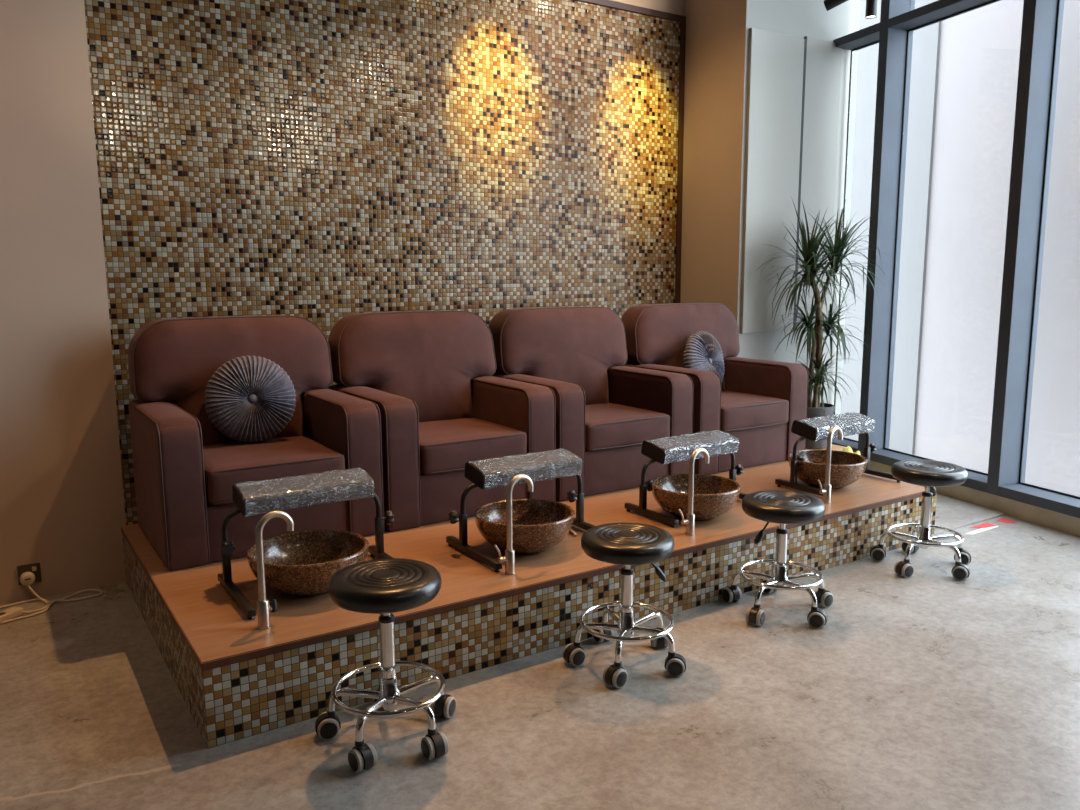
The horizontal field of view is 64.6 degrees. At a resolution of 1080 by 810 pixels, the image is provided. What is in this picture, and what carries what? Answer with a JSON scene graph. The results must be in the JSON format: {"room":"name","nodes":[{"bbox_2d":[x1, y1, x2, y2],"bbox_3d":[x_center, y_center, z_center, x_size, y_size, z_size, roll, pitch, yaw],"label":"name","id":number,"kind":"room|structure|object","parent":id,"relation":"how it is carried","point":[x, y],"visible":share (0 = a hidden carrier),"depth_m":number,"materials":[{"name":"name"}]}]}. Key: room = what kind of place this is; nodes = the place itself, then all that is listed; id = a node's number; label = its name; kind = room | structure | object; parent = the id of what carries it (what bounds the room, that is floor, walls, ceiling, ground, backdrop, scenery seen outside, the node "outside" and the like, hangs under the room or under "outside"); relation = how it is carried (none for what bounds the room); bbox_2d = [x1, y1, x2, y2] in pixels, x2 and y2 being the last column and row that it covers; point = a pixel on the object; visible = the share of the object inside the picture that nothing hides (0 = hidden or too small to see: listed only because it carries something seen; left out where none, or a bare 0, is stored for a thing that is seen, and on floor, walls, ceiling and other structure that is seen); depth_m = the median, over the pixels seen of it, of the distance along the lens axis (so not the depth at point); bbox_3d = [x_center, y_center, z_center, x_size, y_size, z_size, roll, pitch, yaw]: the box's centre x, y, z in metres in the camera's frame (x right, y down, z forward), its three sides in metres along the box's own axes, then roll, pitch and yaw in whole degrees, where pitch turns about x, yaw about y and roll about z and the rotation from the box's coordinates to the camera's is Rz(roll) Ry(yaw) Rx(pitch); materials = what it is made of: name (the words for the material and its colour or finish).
{"room":"salon","nodes":[
{"label":"salon","id":0,"kind":"room"},
{"bbox_2d":[0,0,125,604],"bbox_3d":[-3.954,-1.048,3.190,4.023,4.150,0.800,-6,10,-33],"label":"wall","id":1,"kind":"structure","parent":0,"point":[62,508],"depth_m":3.93,"materials":[{"name":"beige paint"}]},
{"bbox_2d":[17,563,41,584],"bbox_3d":[-2.393,0.792,4.004,0.092,0.092,0.016,-6,10,-33],"label":"wall socket","id":2,"kind":"object","parent":1,"relation":"attached to","point":[34,568],"visible":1,"depth_m":4.00,"materials":[{"name":"brown plastic"}]},
{"bbox_2d":[84,0,683,524],"bbox_3d":[-0.624,-1.448,5.720,4.800,4.150,0.162,-6,10,-33],"label":"wall","id":3,"kind":"structure","parent":0,"point":[322,162],"depth_m":5.35,"materials":[{"name":"tile"}]},
{"bbox_2d":[576,0,685,22],"bbox_3d":[-0.657,-2.768,5.400,4.225,0.045,0.030,-6,10,-33],"label":"trim","id":4,"kind":"structure","parent":3,"relation":"attached to","point":[607,3],"depth_m":6.27,"materials":[{"name":"brown wood"}]},
{"bbox_2d":[675,22,685,302],"bbox_3d":[1.099,-1.242,6.790,0.045,3.405,0.030,-6,10,-33],"label":"trim","id":5,"kind":"structure","parent":3,"relation":"attached to","point":[682,24],"depth_m":6.67,"materials":[{"name":"brown wood"}]},
{"bbox_2d":[0,515,1079,809],"bbox_3d":[0.586,1.337,1.565,9.448,0.120,9.223,-6,10,-33],"label":"floor","id":6,"kind":"structure","parent":0,"point":[929,689],"depth_m":2.92,"materials":[{"name":"concrete"}]},
{"bbox_2d":[0,572,102,624],"bbox_3d":[-2.354,0.865,3.893,0.264,0.141,0.618,5,10,33],"label":"lead","id":7,"kind":"object","parent":6,"relation":"on","point":[27,578],"visible":1,"depth_m":3.96,"materials":[{"name":"beige plastic"}]},
{"bbox_2d":[315,558,455,772],"bbox_3d":[-0.480,0.814,2.788,0.463,0.557,0.467,-6,10,-33],"label":"stool","id":8,"kind":"object","parent":6,"relation":"on","point":[387,586],"visible":1,"depth_m":2.71,"materials":[{"name":"black leather"}]},
{"bbox_2d":[121,460,936,747],"bbox_3d":[0.185,0.669,4.588,4.172,0.295,1.796,-6,10,-33],"label":"platform","id":9,"kind":"object","parent":6,"relation":"on","point":[236,679],"visible":0.43,"depth_m":3.40,"materials":[{"name":"brown wood"}]},
{"bbox_2d":[128,315,383,570],"bbox_3d":[-1.358,0.100,4.038,0.958,1.010,0.858,-6,10,-33],"label":"armchair","id":10,"kind":"object","parent":9,"relation":"on","point":[186,470],"visible":0.84,"depth_m":3.92,"materials":[{"name":"brown fabric"}]},
{"bbox_2d":[204,355,295,442],"bbox_3d":[-1.374,-0.029,4.062,0.414,0.414,0.174,-5,10,-27],"label":"round cushion","id":11,"kind":"object","parent":10,"relation":"on","point":[249,399],"visible":1,"depth_m":4.01,"materials":[{"name":"grey fabric"}]},
{"bbox_2d":[203,435,344,504],"bbox_3d":[-1.292,0.288,3.966,0.602,0.185,0.621,-6,10,-33],"label":"seat cushion","id":12,"kind":"object","parent":10,"relation":"on","point":[228,462],"depth_m":3.78,"materials":[{"name":"brown fabric"}]},
{"bbox_2d":[255,510,293,629],"bbox_3d":[-0.921,0.566,2.974,0.152,0.405,0.047,-8,12,-42],"label":"tap","id":13,"kind":"object","parent":9,"relation":"on","point":[263,607],"visible":1,"depth_m":2.94,"materials":[{"name":"metal"}]},
{"bbox_2d":[257,599,270,629],"bbox_3d":[-0.960,0.724,2.962,0.047,0.097,0.047,-8,12,-42],"label":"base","id":14,"kind":"object","parent":13,"relation":"on","point":[263,607],"depth_m":2.95,"materials":[{"name":"metal"}]},
{"bbox_2d":[218,467,393,619],"bbox_3d":[-0.868,0.507,3.363,0.720,0.404,0.450,-6,10,-33],"label":"footrest","id":15,"kind":"object","parent":9,"relation":"on","point":[251,498],"visible":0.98,"depth_m":3.37,"materials":[{"name":"black plastic"}]},
{"bbox_2d":[246,529,368,596],"bbox_3d":[-0.897,0.632,3.326,0.460,0.169,0.460,-6,10,-33],"label":"basin","id":16,"kind":"object","parent":9,"relation":"on","point":[298,563],"visible":0.87,"depth_m":3.40,"materials":[{"name":"brown stone"}]},
{"bbox_2d":[328,310,555,530],"bbox_3d":[-0.540,0.015,4.567,0.957,1.010,0.857,-6,10,-33],"label":"armchair","id":17,"kind":"object","parent":9,"relation":"on","point":[428,374],"visible":0.8,"depth_m":4.48,"materials":[{"name":"brown fabric"}]},
{"bbox_2d":[419,417,526,474],"bbox_3d":[-0.475,0.203,4.496,0.602,0.186,0.620,-6,10,-33],"label":"seat cushion","id":18,"kind":"object","parent":17,"relation":"on","point":[446,444],"depth_m":4.28,"materials":[{"name":"brown fabric"}]},
{"bbox_2d":[494,474,533,574],"bbox_3d":[-0.101,0.484,3.487,0.194,0.405,0.047,-8,12,-42],"label":"tap","id":19,"kind":"object","parent":9,"relation":"on","point":[508,559],"visible":1,"depth_m":3.46,"materials":[{"name":"metal"}]},
{"bbox_2d":[504,549,515,574],"bbox_3d":[-0.123,0.640,3.489,0.047,0.097,0.047,-8,12,-42],"label":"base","id":20,"kind":"object","parent":19,"relation":"on","point":[509,558],"depth_m":3.47,"materials":[{"name":"metal"}]},
{"bbox_2d":[446,448,594,571],"bbox_3d":[-0.045,0.441,3.817,0.705,0.391,0.450,-6,10,-33],"label":"footrest","id":21,"kind":"object","parent":9,"relation":"on","point":[491,473],"visible":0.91,"depth_m":3.80,"materials":[{"name":"black plastic"}]},
{"bbox_2d":[474,499,574,554],"bbox_3d":[-0.068,0.555,3.803,0.448,0.169,0.448,-6,10,-33],"label":"basin","id":22,"kind":"object","parent":9,"relation":"on","point":[538,525],"visible":0.93,"depth_m":3.71,"materials":[{"name":"brown stone"}]},
{"bbox_2d":[488,306,693,500],"bbox_3d":[0.280,-0.069,5.097,0.958,1.010,0.858,-6,10,-33],"label":"armchair","id":23,"kind":"object","parent":9,"relation":"on","point":[606,409],"visible":0.77,"depth_m":5.01,"materials":[{"name":"brown fabric"}]},
{"bbox_2d":[585,403,669,450],"bbox_3d":[0.346,0.118,5.025,0.604,0.184,0.620,-6,10,-33],"label":"seat cushion","id":24,"kind":"object","parent":23,"relation":"on","point":[608,426],"depth_m":4.81,"materials":[{"name":"brown fabric"}]},
{"bbox_2d":[625,430,746,527],"bbox_3d":[0.833,0.353,4.418,0.705,0.375,0.380,-6,10,-33],"label":"footrest","id":25,"kind":"object","parent":9,"relation":"on","point":[666,450],"visible":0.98,"depth_m":4.34,"materials":[{"name":"black plastic"}]},
{"bbox_2d":[678,448,708,535],"bbox_3d":[0.727,0.402,4.001,0.194,0.405,0.047,-8,12,-42],"label":"tap","id":26,"kind":"object","parent":9,"relation":"on","point":[689,521],"visible":1,"depth_m":3.98,"materials":[{"name":"metal"}]},
{"bbox_2d":[685,513,694,535],"bbox_3d":[0.704,0.558,4.003,0.047,0.097,0.047,-8,12,-42],"label":"tap","id":27,"kind":"object","parent":26,"relation":"on","point":[690,517],"depth_m":3.99,"materials":[{"name":"metal"}]},
{"bbox_2d":[651,474,740,520],"bbox_3d":[0.780,0.477,4.294,0.448,0.169,0.448,-6,10,-33],"label":"basin","id":28,"kind":"object","parent":9,"relation":"on","point":[714,496],"visible":0.91,"depth_m":4.19,"materials":[{"name":"brown stone"}]},
{"bbox_2d":[621,303,808,474],"bbox_3d":[1.126,-0.156,5.645,0.958,1.010,0.858,-6,10,-33],"label":"armchair","id":29,"kind":"object","parent":9,"relation":"on","point":[757,402],"visible":0.67,"depth_m":5.53,"materials":[{"name":"brown fabric"}]},
{"bbox_2d":[683,331,724,382],"bbox_3d":[1.087,-0.285,5.663,0.182,0.412,0.415,7,11,39],"label":"round cushion","id":30,"kind":"object","parent":29,"relation":"on","point":[702,351],"visible":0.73,"depth_m":5.58,"materials":[{"name":"grey fabric"}]},
{"bbox_2d":[720,390,788,431],"bbox_3d":[1.192,0.031,5.573,0.603,0.184,0.621,-6,10,-33],"label":"seat cushion","id":31,"kind":"object","parent":29,"relation":"on","point":[740,410],"depth_m":5.37,"materials":[{"name":"brown fabric"}]},
{"bbox_2d":[788,449,867,488],"bbox_3d":[1.645,0.380,4.902,0.436,0.169,0.436,-6,10,-33],"label":"basin","id":32,"kind":"object","parent":9,"relation":"on","point":[847,468],"visible":0.82,"depth_m":4.78,"materials":[{"name":"brown stone"}]},
{"bbox_2d":[818,426,842,502],"bbox_3d":[1.552,0.315,4.550,0.194,0.405,0.047,-8,12,-42],"label":"tap","id":33,"kind":"object","parent":9,"relation":"on","point":[826,491],"visible":0.97,"depth_m":4.53,"materials":[{"name":"metal"}]},
{"bbox_2d":[823,484,830,502],"bbox_3d":[1.529,0.470,4.552,0.047,0.097,0.047,-8,12,-42],"label":"tap","id":34,"kind":"object","parent":33,"relation":"on","point":[826,487],"depth_m":4.54,"materials":[{"name":"metal"}]},
{"bbox_2d":[775,412,900,495],"bbox_3d":[1.751,0.267,4.928,0.725,0.385,0.360,-6,10,-33],"label":"footrest","id":35,"kind":"object","parent":9,"relation":"on","point":[851,423],"visible":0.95,"depth_m":4.87,"materials":[{"name":"grey fabric"}]},
{"bbox_2d":[562,522,685,687],"bbox_3d":[0.343,0.748,3.324,0.465,0.519,0.474,-6,10,-33],"label":"stool","id":36,"kind":"object","parent":6,"relation":"on","point":[626,544],"visible":1,"depth_m":3.25,"materials":[{"name":"black leather"}]},
{"bbox_2d":[722,490,833,628],"bbox_3d":[1.083,0.672,3.805,0.500,0.518,0.491,-6,10,-33],"label":"stool","id":37,"kind":"object","parent":6,"relation":"on","point":[783,507],"visible":1,"depth_m":3.75,"materials":[{"name":"black leather"}]},
{"bbox_2d":[869,459,970,580],"bbox_3d":[1.981,0.574,4.374,0.496,0.532,0.497,-6,10,-33],"label":"stool","id":38,"kind":"object","parent":6,"relation":"on","point":[931,474],"visible":1,"depth_m":4.33,"materials":[{"name":"black leather"}]},
{"bbox_2d":[965,524,998,534],"bbox_3d":[2.619,0.737,5.047,0.320,0.001,0.039,-6,11,-35],"label":"tape strip","id":39,"kind":"object","parent":6,"relation":"on","point":[987,528],"visible":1,"depth_m":5.03,"materials":[{"name":"white plastic"}]},
{"bbox_2d":[970,522,995,527],"bbox_3d":[2.656,0.726,5.108,0.190,0.001,0.073,-6,10,-33],"label":"scrap","id":40,"kind":"object","parent":6,"relation":"on","point":[984,525],"visible":1,"depth_m":5.12,"materials":[{"name":"red paper"}]},
{"bbox_2d":[997,518,1015,522],"bbox_3d":[2.857,0.710,5.217,0.093,0.001,0.106,-8,12,-43],"label":"scrap","id":41,"kind":"object","parent":6,"relation":"on","point":[1003,520],"visible":1,"depth_m":5.23,"materials":[{"name":"red paper"}]},
{"bbox_2d":[680,0,860,413],"bbox_3d":[1.768,-1.638,6.890,1.251,4.150,0.800,-6,10,-33],"label":"wall","id":42,"kind":"structure","parent":0,"point":[717,31],"depth_m":6.46,"materials":[{"name":"white paint"}]},
{"bbox_2d":[740,28,803,332],"bbox_3d":[1.729,-1.627,6.365,0.556,2.162,0.028,-6,10,-33],"label":"wall panel","id":43,"kind":"object","parent":42,"relation":"attached to","point":[775,60],"visible":0.98,"depth_m":6.33,"materials":[{"name":"white paint"}]},
{"bbox_2d":[793,39,806,329],"bbox_3d":[1.973,-1.653,6.523,0.027,2.162,0.028,-6,10,-33],"label":"trim","id":44,"kind":"structure","parent":42,"relation":"attached to","point":[805,40],"depth_m":6.47,"materials":[{"name":"grey metal"}]},
{"bbox_2d":[795,36,841,330],"bbox_3d":[2.154,-1.680,6.638,0.405,2.195,0.028,-6,10,-33],"label":"wall panel","id":45,"kind":"object","parent":42,"relation":"attached to","point":[823,58],"visible":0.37,"depth_m":6.57,"materials":[{"name":"white paint"}]},
{"bbox_2d":[832,23,879,452],"bbox_3d":[2.451,-1.641,6.543,0.230,4.045,0.495,-4,9,-21],"label":"window","id":46,"kind":"structure","parent":42,"relation":"in","point":[868,36],"depth_m":6.55,"materials":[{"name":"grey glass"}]},
{"bbox_2d":[858,0,914,455],"bbox_3d":[2.556,-1.601,6.275,0.230,4.045,0.085,-4,9,-21],"label":"window frame","id":47,"kind":"structure","parent":42,"relation":"attached to","point":[892,41],"depth_m":6.27,"materials":[{"name":"grey metal"}]},
{"bbox_2d":[934,493,1005,535],"bbox_3d":[2.138,0.604,5.894,1.456,0.013,1.778,-6,10,-33],"label":"floor","id":48,"kind":"structure","parent":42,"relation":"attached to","point":[952,513],"depth_m":5.34,"materials":[{"name":"concrete"}]},
{"bbox_2d":[805,444,844,450],"bbox_3d":[2.053,0.410,6.460,0.380,0.202,0.380,-6,10,-33],"label":"plant stand","id":49,"kind":"object","parent":48,"relation":"on","point":[834,447],"visible":0.02,"depth_m":6.35,"materials":[{"name":"beige wood"}]},
{"bbox_2d":[759,197,889,448],"bbox_3d":[1.987,-0.575,6.183,1.000,1.830,0.799,-6,10,-33],"label":"potted plant","id":50,"kind":"object","parent":49,"relation":"on","point":[815,408],"visible":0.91,"depth_m":6.25,"materials":[{"name":"green plant"}]},
{"bbox_2d":[842,446,860,454],"bbox_3d":[2.197,0.426,6.136,0.222,0.266,0.439,7,11,39],"label":"folded cloth","id":51,"kind":"object","parent":48,"relation":"on","point":[848,448],"visible":0.07,"depth_m":6.08,"materials":[{"name":"yellow fabric"}]},
{"bbox_2d":[869,460,1079,535],"bbox_3d":[3.111,0.662,5.181,0.216,0.105,4.120,-4,9,-21],"label":"baseboard","id":52,"kind":"structure","parent":42,"relation":"attached to","point":[1045,517],"depth_m":5.32,"materials":[{"name":"wood"}]},
{"bbox_2d":[870,0,1000,491],"bbox_3d":[2.768,-1.519,5.731,0.230,4.045,1.095,-4,9,-21],"label":"window","id":53,"kind":"structure","parent":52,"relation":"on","point":[940,10],"depth_m":5.91,"materials":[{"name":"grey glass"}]},
{"bbox_2d":[998,0,1079,517],"bbox_3d":[3.193,-1.355,4.642,0.230,4.045,1.095,-4,9,-21],"label":"window","id":54,"kind":"structure","parent":52,"relation":"on","point":[1064,503],"depth_m":5.19,"materials":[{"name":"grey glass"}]},
{"bbox_2d":[986,0,1064,495],"bbox_3d":[2.981,-1.437,5.186,0.230,4.045,0.085,-4,9,-21],"label":"window frame","id":55,"kind":"structure","parent":42,"relation":"attached to","point":[1039,16],"depth_m":5.21,"materials":[{"name":"grey metal"}]},
{"bbox_3d":[0.615,-2.949,0.917,9.935,0.250,9.671,-6,10,-33],"label":"ceiling","id":56,"kind":"structure","parent":0,"visible":0},
{"bbox_2d":[824,0,847,10],"bbox_3d":[1.837,-2.939,5.137,0.209,1.051,0.089,6,10,34],"label":"track spotlight","id":57,"kind":"object","parent":56,"relation":"hanging from","point":[829,4],"visible":1,"depth_m":5.22,"materials":[{"name":"black metal"}]},
{"bbox_2d":[865,0,876,18],"bbox_3d":[2.087,-2.967,5.315,0.090,1.050,0.090,-6,10,-33],"label":"track spotlight","id":58,"kind":"object","parent":56,"relation":"hanging from","point":[871,5],"visible":1,"depth_m":5.36,"materials":[{"name":"black metal"}]},
{"label":"outside","id":59,"kind":"structure","parent":0,"visible":0},
{"bbox_3d":[10.128,1.868,6.690,17.854,0.200,23.420,-6,10,-33],"label":"ground","id":60,"kind":"structure","parent":59,"visible":0},
{"bbox_2d":[914,0,1079,496],"bbox_3d":[3.331,-1.777,9.588,0.150,6.200,6.750,-4,9,-21],"label":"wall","id":61,"kind":"structure","parent":60,"relation":"on","point":[979,54],"depth_m":7.64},
{"bbox_2d":[841,0,940,454],"bbox_3d":[2.889,-1.910,10.474,0.030,6.200,4.760,-4,9,-21],"label":"window","id":62,"kind":"structure","parent":61,"relation":"attached to","point":[926,40],"depth_m":8.59,"materials":[{"name":"glass"}]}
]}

